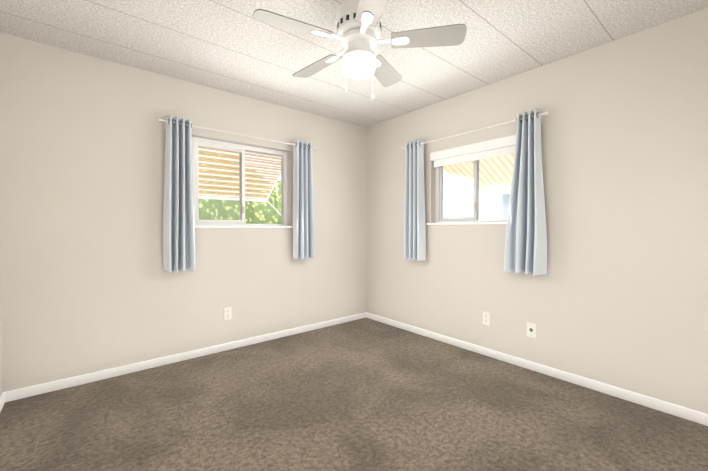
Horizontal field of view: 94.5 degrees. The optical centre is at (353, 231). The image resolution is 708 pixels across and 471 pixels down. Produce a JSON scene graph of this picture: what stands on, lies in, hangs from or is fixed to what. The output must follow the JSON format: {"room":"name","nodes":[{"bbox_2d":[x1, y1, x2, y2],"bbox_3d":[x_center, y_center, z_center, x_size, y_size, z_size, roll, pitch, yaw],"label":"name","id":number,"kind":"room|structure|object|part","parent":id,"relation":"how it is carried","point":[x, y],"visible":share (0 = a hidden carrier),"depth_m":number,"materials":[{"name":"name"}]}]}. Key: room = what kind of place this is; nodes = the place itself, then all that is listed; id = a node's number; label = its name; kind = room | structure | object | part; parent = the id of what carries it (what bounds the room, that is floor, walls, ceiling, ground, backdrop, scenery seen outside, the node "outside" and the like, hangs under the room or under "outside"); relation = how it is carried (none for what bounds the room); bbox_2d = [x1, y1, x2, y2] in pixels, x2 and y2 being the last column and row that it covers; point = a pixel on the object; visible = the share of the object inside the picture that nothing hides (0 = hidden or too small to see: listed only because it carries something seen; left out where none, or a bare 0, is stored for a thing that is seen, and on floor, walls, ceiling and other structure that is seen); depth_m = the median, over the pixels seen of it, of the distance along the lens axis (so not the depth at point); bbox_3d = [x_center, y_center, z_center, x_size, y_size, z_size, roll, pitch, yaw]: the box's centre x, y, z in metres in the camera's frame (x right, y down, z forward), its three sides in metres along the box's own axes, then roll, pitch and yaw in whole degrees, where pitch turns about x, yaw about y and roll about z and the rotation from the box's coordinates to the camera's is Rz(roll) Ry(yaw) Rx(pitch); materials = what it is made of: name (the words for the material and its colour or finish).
{"room":"empty bedroom","nodes":[
{"label":"empty bedroom","id":0,"kind":"room"},
{"bbox_2d":[0,281,1,395],"bbox_3d":[-1.187,-0.067,0.666,0.150,2.400,3.650,-1,1,-40],"label":"wall","id":1,"kind":"structure","parent":0,"point":[0,347],"depth_m":2.12,"materials":[{"name":"paint"}]},
{"bbox_2d":[0,392,7,411],"bbox_3d":[-1.170,1.097,0.793,0.018,0.068,3.500,-1,1,-40],"label":"baseboard","id":2,"kind":"structure","parent":1,"relation":"attached to","point":[4,396],"depth_m":2.10,"materials":[{"name":"white wood"}]},
{"bbox_2d":[0,33,365,391],"bbox_3d":[-1.117,-0.102,3.191,3.480,2.400,0.150,-1,1,-40],"label":"wall","id":3,"kind":"structure","parent":0,"point":[89,284],"depth_m":2.56,"materials":[{"name":"paint"}]},
{"bbox_2d":[6,313,363,401],"bbox_3d":[-1.064,1.065,3.143,3.120,0.068,0.018,-1,1,-40],"label":"baseboard","id":4,"kind":"structure","parent":3,"relation":"attached to","point":[16,394],"depth_m":2.69,"materials":[{"name":"white wood"}]},
{"bbox_2d":[224,307,231,319],"bbox_3d":[-1.174,0.760,3.052,0.070,0.114,0.010,-1,1,-40],"label":"electrical outlet","id":5,"kind":"object","parent":3,"relation":"attached to","point":[227,313],"visible":1,"depth_m":3.05,"materials":[{"name":"white plastic"}]},
{"bbox_2d":[158,118,316,149],"bbox_3d":[-1.006,-0.888,3.112,1.501,0.065,0.098,-1,1,-40],"label":"curtain rod","id":6,"kind":"object","parent":3,"relation":"attached to","point":[166,122],"visible":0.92,"depth_m":2.96,"materials":[{"name":"white metal"}]},
{"bbox_2d":[163,116,194,271],"bbox_3d":[-1.439,-0.306,2.716,0.242,1.262,0.114,-1,1,-40],"label":"window curtain","id":7,"kind":"object","parent":6,"relation":"hanging from","point":[178,233],"visible":1,"depth_m":2.70,"materials":[{"name":"fabric"}]},
{"bbox_2d":[168,119,191,127],"bbox_3d":[-1.439,-0.895,2.707,0.173,0.047,0.048,-1,1,-40],"label":"grommet","id":8,"kind":"object","parent":7,"relation":"attached to","point":[178,123],"visible":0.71,"depth_m":2.69,"materials":[{"name":"grey metal"}]},
{"bbox_2d":[293,140,313,259],"bbox_3d":[-0.525,-0.331,3.462,0.224,1.232,0.111,-1,1,-40],"label":"window curtain","id":9,"kind":"object","parent":6,"relation":"hanging from","point":[303,228],"visible":1,"depth_m":3.44,"materials":[{"name":"fabric"}]},
{"bbox_2d":[192,137,286,225],"bbox_3d":[-1.102,-0.447,3.230,0.960,0.810,0.083,-1,1,-40],"label":"window","id":10,"kind":"structure","parent":3,"relation":"in","point":[216,145],"depth_m":3.20,"materials":[{"name":"white plastic"}]},
{"bbox_2d":[198,147,280,215],"bbox_3d":[-1.409,-0.518,3.600,1.348,1.079,0.869,-1,1,-40],"label":"awning","id":11,"kind":"object","parent":3,"relation":"attached to","point":[250,197],"depth_m":3.75,"materials":[{"name":"white"}]},
{"bbox_3d":[-1.409,-0.518,3.600,1.348,1.079,0.869,-1,1,-40],"label":"frame","id":12,"kind":"part","parent":11,"relation":"part of","materials":[{"name":"white"}]},
{"bbox_2d":[195,226,292,227],"bbox_3d":[-1.053,-0.051,3.177,1.030,0.018,0.105,-1,1,-40],"label":"window sill","id":13,"kind":"structure","parent":3,"relation":"attached to","point":[243,226],"depth_m":3.12,"materials":[{"name":"white"}]},
{"bbox_2d":[0,318,707,470],"bbox_3d":[0.047,1.167,1.803,3.480,0.100,3.800,-1,1,-40],"label":"floor","id":14,"kind":"structure","parent":0,"point":[365,394],"depth_m":1.96,"materials":[{"name":"carpet"}]},
{"bbox_2d":[0,0,707,127],"bbox_3d":[0.047,-1.333,1.769,3.480,0.100,3.800,-1,1,-40],"label":"ceiling","id":15,"kind":"structure","parent":0,"point":[234,46],"depth_m":2.19,"materials":[{"name":"white paint"}]},
{"bbox_2d":[252,0,466,99],"bbox_3d":[0.000,-1.004,1.811,1.087,0.557,1.068,-1,1,-40],"label":"ceiling fan","id":16,"kind":"object","parent":15,"relation":"hanging from","point":[358,34],"visible":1,"depth_m":1.73,"materials":[{"name":"white metal"}]},
{"bbox_3d":[0.028,-0.903,1.798,0.180,0.096,0.180,-1,1,-40],"label":"light globe","id":17,"kind":"part","parent":16,"relation":"part of","materials":[{"name":"white glass"}]},
{"bbox_2d":[366,8,707,413],"bbox_3d":[1.377,-0.096,2.791,0.150,2.400,3.650,-1,1,-40],"label":"wall","id":18,"kind":"structure","parent":0,"point":[617,295],"depth_m":2.31,"materials":[{"name":"paint"}]},
{"bbox_2d":[426,222,506,224],"bbox_3d":[1.091,-0.079,3.054,0.105,0.018,0.950,-1,1,-40],"label":"window sill","id":19,"kind":"structure","parent":18,"relation":"attached to","point":[466,223],"depth_m":3.03,"materials":[{"name":"white"}]},
{"bbox_2d":[434,146,514,222],"bbox_3d":[1.133,-0.440,3.084,0.126,0.740,0.880,-1,1,-40],"label":"window","id":20,"kind":"structure","parent":18,"relation":"in","point":[474,158],"depth_m":3.10,"materials":[{"name":"white plastic"}]},
{"bbox_2d":[430,134,515,160],"bbox_3d":[1.086,-0.766,3.041,0.077,0.083,0.872,-1,1,-40],"label":"window blind","id":21,"kind":"object","parent":20,"relation":"attached to","point":[498,143],"visible":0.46,"depth_m":2.96,"materials":[{"name":"white plastic"}]},
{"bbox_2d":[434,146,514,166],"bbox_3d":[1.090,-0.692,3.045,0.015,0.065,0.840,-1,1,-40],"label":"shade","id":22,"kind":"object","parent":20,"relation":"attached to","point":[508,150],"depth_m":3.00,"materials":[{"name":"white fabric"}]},
{"bbox_2d":[401,111,547,149],"bbox_3d":[1.010,-0.887,3.028,0.098,0.065,1.456,-1,1,-40],"label":"curtain rod","id":23,"kind":"object","parent":18,"relation":"attached to","point":[541,114],"visible":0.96,"depth_m":2.80,"materials":[{"name":"white metal"}]},
{"bbox_2d":[404,140,425,260],"bbox_3d":[0.627,-0.326,3.452,0.102,1.242,0.260,-1,1,-40],"label":"window curtain","id":24,"kind":"object","parent":23,"relation":"hanging from","point":[414,227],"visible":0.98,"depth_m":3.40,"materials":[{"name":"fabric"}]},
{"bbox_2d":[504,109,546,274],"bbox_3d":[1.339,-0.305,2.593,0.119,1.262,0.324,-1,1,-40],"label":"window curtain","id":25,"kind":"object","parent":23,"relation":"hanging from","point":[526,243],"visible":1,"depth_m":2.55,"materials":[{"name":"fabric"}]},
{"bbox_2d":[516,112,538,121],"bbox_3d":[1.356,-0.893,2.555,0.048,0.047,0.156,-1,1,-40],"label":"grommet","id":26,"kind":"object","parent":25,"relation":"attached to","point":[528,116],"visible":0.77,"depth_m":2.53,"materials":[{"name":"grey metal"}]},
{"bbox_2d":[443,154,514,202],"bbox_3d":[1.525,-0.555,3.407,0.884,0.959,1.464,-1,1,-40],"label":"awning","id":27,"kind":"object","parent":18,"relation":"attached to","point":[492,166],"depth_m":3.80,"materials":[{"name":"white"}]},
{"bbox_3d":[1.525,-0.555,3.407,0.884,0.959,1.464,-1,1,-40],"label":"frame","id":28,"kind":"part","parent":27,"relation":"part of","materials":[{"name":"white"}]},
{"bbox_3d":[1.521,-0.776,3.401,0.841,0.422,1.455,-1,1,-40],"label":"panel","id":29,"kind":"part","parent":27,"relation":"part of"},
{"bbox_2d":[482,312,489,325],"bbox_3d":[1.178,0.772,2.917,0.010,0.114,0.070,-1,1,-40],"label":"electrical outlet","id":30,"kind":"object","parent":18,"relation":"attached to","point":[486,319],"visible":1,"depth_m":2.91,"materials":[{"name":"white plastic"}]},
{"bbox_2d":[527,322,535,337],"bbox_3d":[1.418,0.786,2.623,0.016,0.114,0.070,-1,1,-40],"label":"outlet","id":31,"kind":"object","parent":18,"relation":"attached to","point":[531,329],"visible":1,"depth_m":2.62,"materials":[{"name":"white plastic"}]},
{"bbox_2d":[364,312,707,425],"bbox_3d":[1.264,1.070,2.811,0.018,0.068,3.500,-1,1,-40],"label":"baseboard","id":32,"kind":"structure","parent":18,"relation":"attached to","point":[699,417],"depth_m":2.42,"materials":[{"name":"white wood"}]},
{"label":"outside","id":33,"kind":"structure","parent":0,"visible":0},
{"bbox_3d":[-0.809,1.202,6.614,36.000,0.100,32.000,-1,1,-40],"label":"ground","id":34,"kind":"structure","parent":33,"visible":0},
{"bbox_2d":[198,152,280,223],"bbox_3d":[-4.991,-0.431,6.125,10.619,3.179,3.352,-1,1,-40],"label":"hedge","id":35,"kind":"object","parent":34,"relation":"on","point":[265,214],"depth_m":6.87,"materials":[{"name":"green plant"}]},
{"bbox_2d":[443,174,510,219],"bbox_3d":[5.398,-0.425,7.840,5.450,3.120,12.600,-1,1,-40],"label":"neighbouring house","id":36,"kind":"structure","parent":34,"relation":"on","point":[468,197],"depth_m":7.27,"materials":[{"name":"white"}]}
]}

